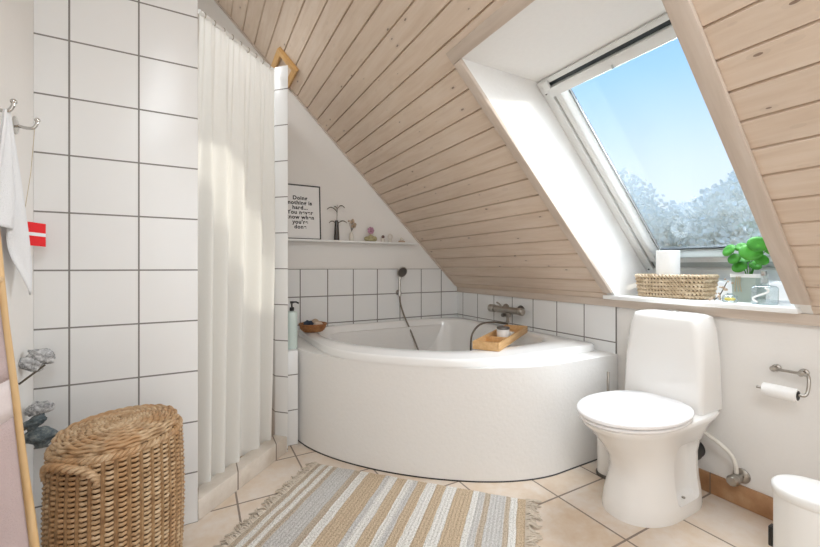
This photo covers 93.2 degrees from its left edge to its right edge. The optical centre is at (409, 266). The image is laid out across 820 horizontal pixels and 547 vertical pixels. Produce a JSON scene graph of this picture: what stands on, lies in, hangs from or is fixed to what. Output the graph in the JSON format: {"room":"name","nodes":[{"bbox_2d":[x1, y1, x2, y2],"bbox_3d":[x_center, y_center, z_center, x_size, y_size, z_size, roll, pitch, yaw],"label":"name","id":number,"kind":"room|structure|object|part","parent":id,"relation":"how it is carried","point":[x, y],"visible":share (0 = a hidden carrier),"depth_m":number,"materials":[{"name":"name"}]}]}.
{"room":"bathroom","nodes":[
{"label":"bathroom","id":0,"kind":"room"},
{"bbox_2d":[0,0,33,499],"bbox_3d":[-0.833,-0.713,0.405,0.100,3.450,4.110,0,0,-29],"label":"wall","id":1,"kind":"structure","parent":0,"point":[16,16],"depth_m":1.21,"materials":[{"name":"white paint"}]},
{"bbox_2d":[0,99,17,112],"bbox_3d":[-1.084,-0.422,1.031,0.059,0.058,0.040,0,0,-29],"label":"wall hook","id":2,"kind":"object","parent":1,"relation":"attached to","point":[13,102],"visible":1,"depth_m":1.04,"materials":[{"name":"silver metal"}]},
{"bbox_3d":[-1.083,-0.427,1.032,0.052,0.032,0.009,0,0,-29],"label":"arm","id":3,"kind":"part","parent":2,"relation":"part of","materials":[{"name":"silver metal"}]},
{"bbox_3d":[-1.065,-0.444,1.042,0.015,0.014,0.015,0,0,-29],"label":"knob","id":4,"kind":"part","parent":2,"relation":"part of","materials":[{"name":"silver metal"}]},
{"bbox_2d":[0,109,31,294],"bbox_3d":[-1.105,-0.168,1.073,0.035,0.502,0.281,0,0,-26],"label":"cloth","id":5,"kind":"object","parent":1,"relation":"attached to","point":[13,216],"visible":1,"depth_m":1.08,"materials":[{"name":"white fabric"}]},
{"bbox_2d":[12,116,40,133],"bbox_3d":[-1.168,-0.430,1.185,0.059,0.058,0.040,0,0,-29],"label":"wall hook","id":6,"kind":"object","parent":1,"relation":"attached to","point":[16,126],"visible":0.99,"depth_m":1.18,"materials":[{"name":"silver metal"}]},
{"bbox_3d":[-1.190,-0.428,1.173,0.010,0.054,0.040,0,0,-29],"label":"plate","id":7,"kind":"part","parent":6,"relation":"part of","materials":[{"name":"silver metal"}]},
{"bbox_3d":[-1.167,-0.435,1.185,0.052,0.032,0.009,0,0,-29],"label":"arm","id":8,"kind":"part","parent":6,"relation":"part of","materials":[{"name":"silver metal"}]},
{"bbox_2d":[18,364,45,384],"bbox_3d":[-1.181,0.336,1.213,0.063,0.056,0.005,0,0,-34],"label":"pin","id":9,"kind":"object","parent":1,"relation":"attached to","point":[42,366],"visible":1,"depth_m":1.21,"materials":[{"name":"black metal"}]},
{"bbox_2d":[18,357,43,371],"bbox_3d":[-1.192,0.306,1.218,0.064,0.054,0.035,0,0,-29],"label":"shell","id":10,"kind":"object","parent":9,"relation":"on","point":[26,363],"visible":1,"depth_m":1.21,"materials":[{"name":"white stone"}]},
{"bbox_2d":[26,348,55,363],"bbox_3d":[-1.177,0.285,1.236,0.071,0.053,0.037,0,0,-29],"label":"shell","id":11,"kind":"object","parent":10,"relation":"on","point":[45,355],"visible":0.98,"depth_m":1.23,"materials":[{"name":"white stone"}]},
{"bbox_2d":[25,129,45,246],"bbox_3d":[-1.196,-0.245,1.222,0.048,0.358,0.094,0,0,-29],"label":"flag","id":12,"kind":"object","parent":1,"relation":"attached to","point":[37,231],"visible":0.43,"depth_m":1.25,"materials":[{"name":"red fabric"}]},
{"bbox_2d":[24,426,58,448],"bbox_3d":[-1.177,0.542,1.238,0.076,0.070,0.055,0,0,-2],"label":"shell","id":13,"kind":"object","parent":1,"relation":"attached to","point":[40,437],"visible":0.94,"depth_m":1.23,"materials":[{"name":"grey stone"}]},
{"bbox_2d":[23,413,46,430],"bbox_3d":[-1.192,0.491,1.227,0.068,0.048,0.028,0,0,-29],"label":"shell","id":14,"kind":"object","parent":13,"relation":"on","point":[33,422],"visible":0.87,"depth_m":1.22,"materials":[{"name":"grey stone"}]},
{"bbox_2d":[23,400,54,416],"bbox_3d":[-1.184,0.452,1.240,0.076,0.044,0.038,0,0,-29],"label":"shell","id":15,"kind":"object","parent":14,"relation":"on","point":[36,408],"visible":1,"depth_m":1.23,"materials":[{"name":"white stone"}]},
{"bbox_2d":[34,0,197,546],"bbox_3d":[-1.072,-0.638,1.454,0.486,3.300,0.070,0,0,-29],"label":"wall","id":16,"kind":"structure","parent":0,"point":[116,81],"depth_m":1.41,"materials":[{"name":"tile"}]},
{"bbox_2d":[271,65,287,451],"bbox_3d":[-0.841,-0.045,2.382,0.081,2.114,0.632,0,0,-29],"label":"wall partition","id":17,"kind":"structure","parent":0,"point":[280,337],"depth_m":2.13,"materials":[{"name":"tile"}]},
{"bbox_2d":[198,9,274,70],"bbox_3d":[-0.816,-1.073,1.870,0.018,0.018,0.506,0,0,16],"label":"curtain rod","id":18,"kind":"object","parent":17,"relation":"attached to","point":[200,12],"visible":0.63,"depth_m":1.81,"materials":[{"name":"white paint"}]},
{"bbox_2d":[198,12,274,485],"bbox_3d":[-0.829,-0.056,1.867,0.082,2.011,0.485,0,0,17],"label":"shower curtain","id":19,"kind":"object","parent":18,"relation":"hanging from","point":[236,149],"visible":0.94,"depth_m":1.83,"materials":[{"name":"white fabric"}]},
{"bbox_2d":[198,435,286,520],"bbox_3d":[-0.795,0.970,1.845,0.081,0.085,0.608,0,0,16],"label":"shower curb","id":20,"kind":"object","parent":17,"relation":"attached to","point":[221,486],"depth_m":1.78,"materials":[{"name":"tile"}]},
{"bbox_2d":[288,349,297,445],"bbox_3d":[-0.796,0.745,2.444,0.056,0.535,0.552,0,0,-29],"label":"wall","id":21,"kind":"structure","parent":0,"point":[292,353],"depth_m":2.20,"materials":[{"name":"tile"}]},
{"bbox_2d":[288,301,298,348],"bbox_3d":[-0.692,0.338,2.271,0.065,0.276,0.064,0,0,44],"label":"soap dispenser","id":22,"kind":"object","parent":21,"relation":"on","point":[292,315],"visible":0.94,"depth_m":2.25,"materials":[{"name":"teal plastic"}]},
{"bbox_2d":[198,0,439,268],"bbox_3d":[-0.697,-0.752,2.893,2.726,3.529,0.120,0,0,-29],"label":"wall","id":23,"kind":"structure","parent":0,"point":[314,159],"depth_m":2.90,"materials":[{"name":"white paint"}]},
{"bbox_2d":[271,47,298,87],"bbox_3d":[-0.836,-1.311,2.570,0.134,0.134,0.282,0,0,-29],"label":"trim","id":24,"kind":"structure","parent":23,"relation":"attached to","point":[280,54],"depth_m":2.47,"materials":[{"name":"brown wood"}]},
{"bbox_2d":[214,0,454,284],"bbox_3d":[-0.689,-1.075,2.819,2.483,2.483,0.012,0,0,-29],"label":"trim","id":25,"kind":"structure","parent":23,"relation":"attached to","point":[216,1],"depth_m":2.89,"materials":[{"name":"brown wood"}]},
{"bbox_2d":[288,238,416,244],"bbox_3d":[-0.450,-0.189,2.908,1.108,0.013,0.084,0,0,-29],"label":"wall shelf","id":26,"kind":"object","parent":23,"relation":"attached to","point":[289,239],"visible":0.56,"depth_m":2.89,"materials":[{"name":"white paint"}]},
{"bbox_2d":[288,183,320,239],"bbox_3d":[-0.778,-0.391,2.761,0.285,0.392,0.039,0,0,-29],"label":"framed poster","id":27,"kind":"object","parent":26,"relation":"on","point":[304,208],"visible":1,"depth_m":2.77,"materials":[{"name":"white paper"}]},
{"bbox_2d":[334,220,339,239],"bbox_3d":[-0.540,-0.268,2.856,0.042,0.146,0.042,0,0,-29],"label":"bud vase","id":28,"kind":"object","parent":26,"relation":"on","point":[336,227],"visible":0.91,"depth_m":2.84,"materials":[{"name":"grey glass"}]},
{"bbox_2d":[327,205,346,222],"bbox_3d":[-0.540,-0.338,2.860,0.150,0.242,0.023,0,0,-25],"label":"branch","id":29,"kind":"object","parent":28,"relation":"in","point":[340,205],"visible":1,"depth_m":2.86,"materials":[{"name":"brown plant"}]},
{"bbox_2d":[349,232,353,240],"bbox_3d":[-0.439,-0.229,2.911,0.036,0.068,0.036,0,0,-29],"label":"vase","id":30,"kind":"object","parent":26,"relation":"on","point":[351,236],"visible":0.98,"depth_m":2.90,"materials":[{"name":"ceramic"}]},
{"bbox_2d":[348,219,356,231],"bbox_3d":[-0.436,-0.292,2.910,0.072,0.134,0.048,0,0,-29],"label":"posy","id":31,"kind":"object","parent":30,"relation":"in","point":[352,220],"visible":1,"depth_m":2.90,"materials":[{"name":"beige plant"}]},
{"bbox_2d":[364,227,376,240],"bbox_3d":[-0.301,-0.252,2.986,0.106,0.112,0.065,0,0,-29],"label":"figurine","id":32,"kind":"object","parent":26,"relation":"on","point":[370,237],"visible":0.94,"depth_m":2.97,"materials":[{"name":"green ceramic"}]},
{"bbox_3d":[-0.298,-0.280,2.980,0.056,0.055,0.020,0,0,-29],"label":"flower","id":33,"kind":"part","parent":32,"relation":"part of","materials":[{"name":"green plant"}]},
{"bbox_2d":[288,269,456,329],"bbox_3d":[-0.269,0.288,3.053,1.566,0.547,0.008,0,0,-29],"label":"wall tiles","id":34,"kind":"structure","parent":23,"relation":"attached to","point":[331,296],"depth_m":3.02,"materials":[{"name":"white tile"}]},
{"bbox_3d":[-0.087,0.207,3.122,0.044,0.044,0.045,0,0,-29],"label":"holder","id":35,"kind":"object","parent":34,"relation":"attached to","visible":0},
{"bbox_2d":[397,267,406,295],"bbox_3d":[-0.067,0.118,3.108,0.090,0.240,0.059,0,0,-29],"label":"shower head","id":36,"kind":"object","parent":35,"relation":"attached to","point":[402,271],"visible":1,"depth_m":3.10,"materials":[{"name":"metal"}]},
{"bbox_3d":[-0.080,0.149,3.120,0.031,0.178,0.026,0,0,-29],"label":"handle","id":37,"kind":"part","parent":36,"relation":"part of","materials":[{"name":"silver metal"}]},
{"bbox_2d":[182,441,772,546],"bbox_3d":[0.333,1.072,1.042,2.756,0.120,4.310,0,0,-29],"label":"floor","id":38,"kind":"structure","parent":0,"point":[572,512],"depth_m":1.57,"materials":[{"name":"beige tile"}]},
{"bbox_2d":[0,233,39,546],"bbox_3d":[-0.812,-0.048,0.673,0.199,2.122,0.460,0,0,-29],"label":"ladder","id":39,"kind":"object","parent":38,"relation":"on","point":[30,513],"visible":0.74,"depth_m":0.88,"materials":[{"name":"brown wood"}]},
{"bbox_2d":[0,309,28,546],"bbox_3d":[-0.776,0.421,0.681,0.100,0.813,0.348,0,0,-29],"label":"bath towel","id":40,"kind":"object","parent":39,"relation":"hanging from","point":[13,526],"visible":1,"depth_m":0.81,"materials":[{"name":"pink fabric"}]},
{"bbox_2d":[39,404,184,546],"bbox_3d":[-0.849,0.726,1.131,0.312,0.572,0.364,0,0,7],"label":"laundry basket","id":41,"kind":"object","parent":38,"relation":"on","point":[111,478],"visible":1,"depth_m":1.02,"materials":[{"name":"wicker"}]},
{"bbox_3d":[-0.868,0.522,0.975,0.160,0.072,0.053,0,0,7],"label":"handle","id":42,"kind":"part","parent":41,"relation":"part of","materials":[{"name":"wicker"}]},
{"bbox_3d":[-0.848,0.460,1.135,0.282,0.046,0.324,0,0,7],"label":"lid","id":43,"kind":"part","parent":41,"relation":"part of","materials":[{"name":"wicker"}]},
{"bbox_2d":[213,462,542,546],"bbox_3d":[-0.089,1.002,1.491,1.147,0.019,0.735,0,0,17],"label":"striped rug","id":44,"kind":"object","parent":38,"relation":"on","point":[328,506],"visible":1,"depth_m":1.56,"materials":[{"name":"fabric"}]},
{"bbox_2d":[297,317,617,482],"bbox_3d":[0.114,0.722,2.408,1.512,0.584,1.491,0,0,-29],"label":"bathtub","id":45,"kind":"object","parent":38,"relation":"on","point":[444,409],"visible":0.88,"depth_m":1.91,"materials":[{"name":"white ceramic"}]},
{"bbox_2d":[298,321,326,332],"bbox_3d":[-0.648,0.403,2.592,0.187,0.055,0.187,0,0,-29],"label":"bowl","id":46,"kind":"object","parent":45,"relation":"on","point":[305,328],"visible":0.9,"depth_m":2.53,"materials":[{"name":"brown wood"}]},
{"bbox_2d":[303,320,313,324],"bbox_3d":[-0.674,0.380,2.570,0.074,0.061,0.072,0,0,-29],"label":"washcloth","id":47,"kind":"object","parent":46,"relation":"in","point":[307,322],"visible":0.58,"depth_m":2.55,"materials":[{"name":"blue fabric"}]},
{"bbox_2d":[399,296,507,349],"bbox_3d":[0.269,0.557,2.856,0.863,0.640,0.214,0,0,24],"label":"shower hose","id":48,"kind":"object","parent":45,"relation":"in","point":[478,325],"visible":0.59,"depth_m":2.75,"materials":[{"name":"metal"}]},
{"bbox_2d":[472,324,527,351],"bbox_3d":[0.549,0.408,2.290,0.144,0.042,0.667,0,0,29],"label":"tray","id":49,"kind":"object","parent":45,"relation":"on","point":[490,341],"visible":0.89,"depth_m":2.16,"materials":[{"name":"brown wood"}]},
{"bbox_2d":[497,326,509,336],"bbox_3d":[0.550,0.387,2.291,0.076,0.069,0.076,0,0,-29],"label":"candle jar","id":50,"kind":"object","parent":49,"relation":"on","point":[502,331],"visible":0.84,"depth_m":2.26,"materials":[{"name":"white ceramic"}]},
{"bbox_3d":[0.550,0.359,2.291,0.076,0.013,0.076,0,0,-29],"label":"lid","id":51,"kind":"part","parent":50,"relation":"part of","materials":[{"name":"metal"}]},
{"bbox_2d":[596,372,609,478],"bbox_3d":[0.963,0.762,1.890,0.104,0.500,0.104,0,0,-29],"label":"toilet brush","id":52,"kind":"object","parent":38,"relation":"on","point":[602,453],"visible":0.26,"depth_m":1.87,"materials":[{"name":"white plastic"}]},
{"bbox_3d":[0.965,0.627,1.891,0.018,0.230,0.012,0,0,-29],"label":"handle","id":53,"kind":"part","parent":52,"relation":"part of","materials":[{"name":"metal"}]},
{"bbox_2d":[577,309,721,527],"bbox_3d":[0.996,0.606,1.659,0.676,0.813,0.376,0,0,-29],"label":"toilet","id":54,"kind":"object","parent":38,"relation":"on","point":[651,430],"visible":1,"depth_m":1.62,"materials":[{"name":"white ceramic"}]},
{"bbox_3d":[0.928,0.609,1.618,0.503,0.014,0.361,0,0,-29],"label":"seat","id":55,"kind":"part","parent":54,"relation":"part of","materials":[{"name":"white plastic"}]},
{"bbox_3d":[0.925,0.588,1.616,0.510,0.021,0.370,0,0,-29],"label":"lid","id":56,"kind":"part","parent":54,"relation":"part of","materials":[{"name":"white plastic"}]},
{"bbox_3d":[1.001,0.814,1.658,0.653,0.396,0.342,0,0,-29],"label":"bowl","id":57,"kind":"part","parent":54,"relation":"part of","materials":[{"name":"white ceramic"}]},
{"bbox_2d":[768,474,819,546],"bbox_3d":[1.301,0.859,1.249,0.197,0.306,0.209,0,0,21],"label":"pedal bin","id":58,"kind":"object","parent":38,"relation":"on","point":[796,499],"visible":1,"depth_m":1.24,"materials":[{"name":"white paint"}]},
{"bbox_3d":[1.303,0.728,1.254,0.198,0.044,0.198,0,0,-29],"label":"lid","id":59,"kind":"part","parent":58,"relation":"part of","materials":[{"name":"white paint"}]},
{"bbox_2d":[217,0,819,314],"bbox_3d":[0.311,-1.088,1.031,2.540,2.540,4.110,0,0,-29],"label":"ceiling","id":60,"kind":"structure","parent":0,"point":[378,76],"depth_m":1.98,"materials":[{"name":"brown wood"}]},
{"bbox_2d":[462,0,812,313],"bbox_3d":[1.106,-0.344,1.688,1.639,1.112,0.814,0,0,-29],"label":"wall reveal","id":61,"kind":"structure","parent":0,"point":[546,37],"depth_m":1.73,"materials":[{"name":"white paint"}]},
{"bbox_2d":[446,0,533,63],"bbox_3d":[0.368,-0.881,1.280,0.047,0.047,0.822,0,0,-29],"label":"trim","id":62,"kind":"structure","parent":61,"relation":"attached to","point":[508,10],"depth_m":1.42,"materials":[{"name":"brown wood"}]},
{"bbox_2d":[453,58,611,292],"bbox_3d":[0.637,-0.362,1.868,1.009,1.009,0.048,0,0,-29],"label":"trim","id":63,"kind":"structure","parent":61,"relation":"attached to","point":[460,66],"depth_m":1.81,"materials":[{"name":"brown wood"}]},
{"bbox_2d":[537,13,780,280],"bbox_3d":[1.184,-0.417,1.730,0.967,0.961,0.723,0,0,-29],"label":"window","id":64,"kind":"structure","parent":61,"relation":"in","point":[556,89],"depth_m":1.87,"materials":[{"name":"wood"}]},
{"bbox_3d":[1.160,-0.442,1.718,0.831,0.838,0.620,0,0,-29],"label":"sash","id":65,"kind":"part","parent":64,"relation":"part of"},
{"bbox_2d":[662,0,811,304],"bbox_3d":[1.005,-0.364,1.191,1.005,1.005,0.055,0,0,-29],"label":"trim","id":66,"kind":"structure","parent":61,"relation":"attached to","point":[682,14],"depth_m":1.17,"materials":[{"name":"brown wood"}]},
{"bbox_2d":[617,307,819,496],"bbox_3d":[1.438,0.602,1.704,0.120,0.820,4.210,0,0,-29],"label":"wall","id":67,"kind":"structure","parent":0,"point":[768,437],"depth_m":1.58,"materials":[{"name":"white paint"}]},
{"bbox_2d":[457,292,616,353],"bbox_3d":[0.776,0.387,2.781,0.008,0.350,1.486,0,0,-29],"label":"wall tiles","id":68,"kind":"structure","parent":67,"relation":"attached to","point":[595,324],"depth_m":2.49,"materials":[{"name":"white tile"}]},
{"bbox_2d":[487,302,524,322],"bbox_3d":[0.695,0.326,2.797,0.120,0.152,0.347,0,0,-29],"label":"mixer","id":69,"kind":"object","parent":68,"relation":"attached to","point":[506,311],"visible":1,"depth_m":2.76,"materials":[{"name":"metal"}]},
{"bbox_3d":[0.620,0.309,2.920,0.058,0.058,0.059,0,0,-29],"label":"temperature knob","id":70,"kind":"part","parent":69,"relation":"part of","materials":[{"name":"metal"}]},
{"bbox_3d":[0.763,0.309,2.658,0.052,0.052,0.038,0,0,-29],"label":"flow knob","id":71,"kind":"part","parent":69,"relation":"part of","materials":[{"name":"metal"}]},
{"bbox_2d":[457,287,819,326],"bbox_3d":[1.400,0.198,1.620,0.012,0.042,4.094,0,0,-29],"label":"trim","id":72,"kind":"structure","parent":67,"relation":"attached to","point":[800,319],"depth_m":1.89,"materials":[{"name":"brown wood"}]},
{"bbox_2d":[698,442,704,459],"bbox_3d":[1.272,0.837,1.771,0.107,0.096,0.096,0,0,-29],"label":"drain pipe","id":73,"kind":"object","parent":67,"relation":"attached to","point":[701,450],"visible":0.15,"depth_m":1.74,"materials":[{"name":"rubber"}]},
{"bbox_2d":[603,294,801,313],"bbox_3d":[1.446,0.166,1.897,0.442,0.021,0.793,0,0,-29],"label":"window sill","id":74,"kind":"structure","parent":67,"relation":"attached to","point":[784,306],"depth_m":1.70,"materials":[{"name":"white paint"}]},
{"bbox_2d":[634,273,719,299],"bbox_3d":[1.346,0.095,1.973,0.206,0.120,0.349,0,0,-29],"label":"seagrass basket","id":75,"kind":"object","parent":74,"relation":"on","point":[682,286],"visible":0.99,"depth_m":1.88,"materials":[{"name":"wicker"}]},
{"bbox_2d":[656,250,679,274],"bbox_3d":[1.316,0.030,1.980,0.104,0.226,0.104,0,0,-29],"label":"toilet roll","id":76,"kind":"object","parent":75,"relation":"in","point":[667,261],"visible":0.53,"depth_m":1.94,"materials":[{"name":"white paper"}]},
{"bbox_2d":[708,278,733,300],"bbox_3d":[1.405,0.103,1.750,0.094,0.102,0.036,0,0,25],"label":"twig","id":77,"kind":"object","parent":74,"relation":"on","point":[722,287],"visible":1,"depth_m":1.75,"materials":[{"name":"beige plant"}]},
{"bbox_2d":[722,293,737,302],"bbox_3d":[1.401,0.135,1.699,0.054,0.040,0.054,0,0,-29],"label":"glass votive","id":78,"kind":"object","parent":74,"relation":"on","point":[727,294],"visible":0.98,"depth_m":1.70,"materials":[{"name":"white"}]},
{"bbox_2d":[724,297,735,300],"bbox_3d":[1.402,0.141,1.699,0.038,0.012,0.036,0,0,-29],"label":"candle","id":79,"kind":"object","parent":78,"relation":"in","point":[728,298],"visible":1,"depth_m":1.69,"materials":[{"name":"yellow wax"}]},
{"bbox_2d":[730,274,768,302],"bbox_3d":[1.516,0.093,1.735,0.110,0.124,0.106,0,0,-29],"label":"plant pot","id":80,"kind":"object","parent":74,"relation":"on","point":[742,285],"visible":0.9,"depth_m":1.71,"materials":[{"name":"white ceramic"}]},
{"bbox_2d":[722,236,768,273],"bbox_3d":[1.489,-0.039,1.705,0.096,0.184,0.188,0,0,-20],"label":"plant","id":81,"kind":"object","parent":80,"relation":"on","point":[754,248],"visible":0.91,"depth_m":1.69,"materials":[{"name":"green plant"}]},
{"bbox_2d":[751,271,778,304],"bbox_3d":[1.468,0.086,1.607,0.078,0.138,0.072,0,0,-29],"label":"glass bottle","id":82,"kind":"object","parent":74,"relation":"on","point":[764,279],"visible":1,"depth_m":1.60,"materials":[{"name":"white"}]},
{"bbox_2d":[699,468,772,520],"bbox_3d":[1.766,0.967,0.967,0.012,0.090,2.598,0,0,-29],"label":"baseboard","id":83,"kind":"structure","parent":67,"relation":"attached to","point":[752,500],"depth_m":1.64,"materials":[{"name":"brown wood"}]},
{"bbox_2d":[726,468,750,486],"bbox_3d":[1.361,0.882,1.616,0.099,0.060,0.060,0,0,-29],"label":"angle valve","id":84,"kind":"object","parent":67,"relation":"attached to","point":[734,480],"visible":0.95,"depth_m":1.61,"materials":[{"name":"metal"}]},
{"bbox_2d":[704,431,738,473],"bbox_3d":[1.302,0.740,1.690,0.027,0.246,0.202,0,0,-39],"label":"hose","id":85,"kind":"object","parent":84,"relation":"attached to","point":[733,459],"visible":0.62,"depth_m":1.63,"materials":[{"name":"white plastic"}]},
{"bbox_3d":[1.333,0.882,1.601,0.035,0.042,0.044,0,0,-29],"label":"knob","id":86,"kind":"part","parent":84,"relation":"part of","materials":[{"name":"metal"}]},
{"bbox_2d":[756,364,810,397],"bbox_3d":[1.441,0.433,1.490,0.079,0.093,0.149,0,0,-29],"label":"toilet paper holder","id":87,"kind":"object","parent":67,"relation":"attached to","point":[802,372],"visible":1,"depth_m":1.46,"materials":[{"name":"metal"}]},
{"bbox_2d":[761,382,799,401],"bbox_3d":[1.409,0.476,1.476,0.049,0.049,0.101,0,0,-29],"label":"toilet paper roll","id":88,"kind":"object","parent":87,"relation":"on","point":[768,389],"visible":1,"depth_m":1.46,"materials":[{"name":"paper"}]},
{"label":"outside","id":89,"kind":"structure","parent":0,"visible":0},
{"bbox_3d":[23.274,4.062,24.131,56.000,0.100,100.000,0,0,-29],"label":"ground","id":90,"kind":"structure","parent":89,"visible":0},
{"bbox_2d":[617,167,697,247],"bbox_3d":[6.799,0.347,12.463,4.980,7.358,3.822,0,0,25],"label":"frosted tree","id":91,"kind":"object","parent":90,"relation":"on","point":[663,224],"visible":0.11,"depth_m":11.61,"materials":[{"name":"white plant"}]},
{"bbox_2d":[667,192,773,281],"bbox_3d":[14.118,0.142,19.028,6.034,7.769,5.541,0,0,14],"label":"frosted tree","id":92,"kind":"object","parent":90,"relation":"on","point":[685,206],"visible":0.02,"depth_m":19.19,"materials":[{"name":"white plant"}]},
{"bbox_2d":[680,170,781,282],"bbox_3d":[10.199,0.150,10.924,5.254,7.752,3.287,0,0,-7],"label":"frosted tree","id":93,"kind":"object","parent":90,"relation":"on","point":[733,223],"visible":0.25,"depth_m":10.64,"materials":[{"name":"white plant"}]}
]}

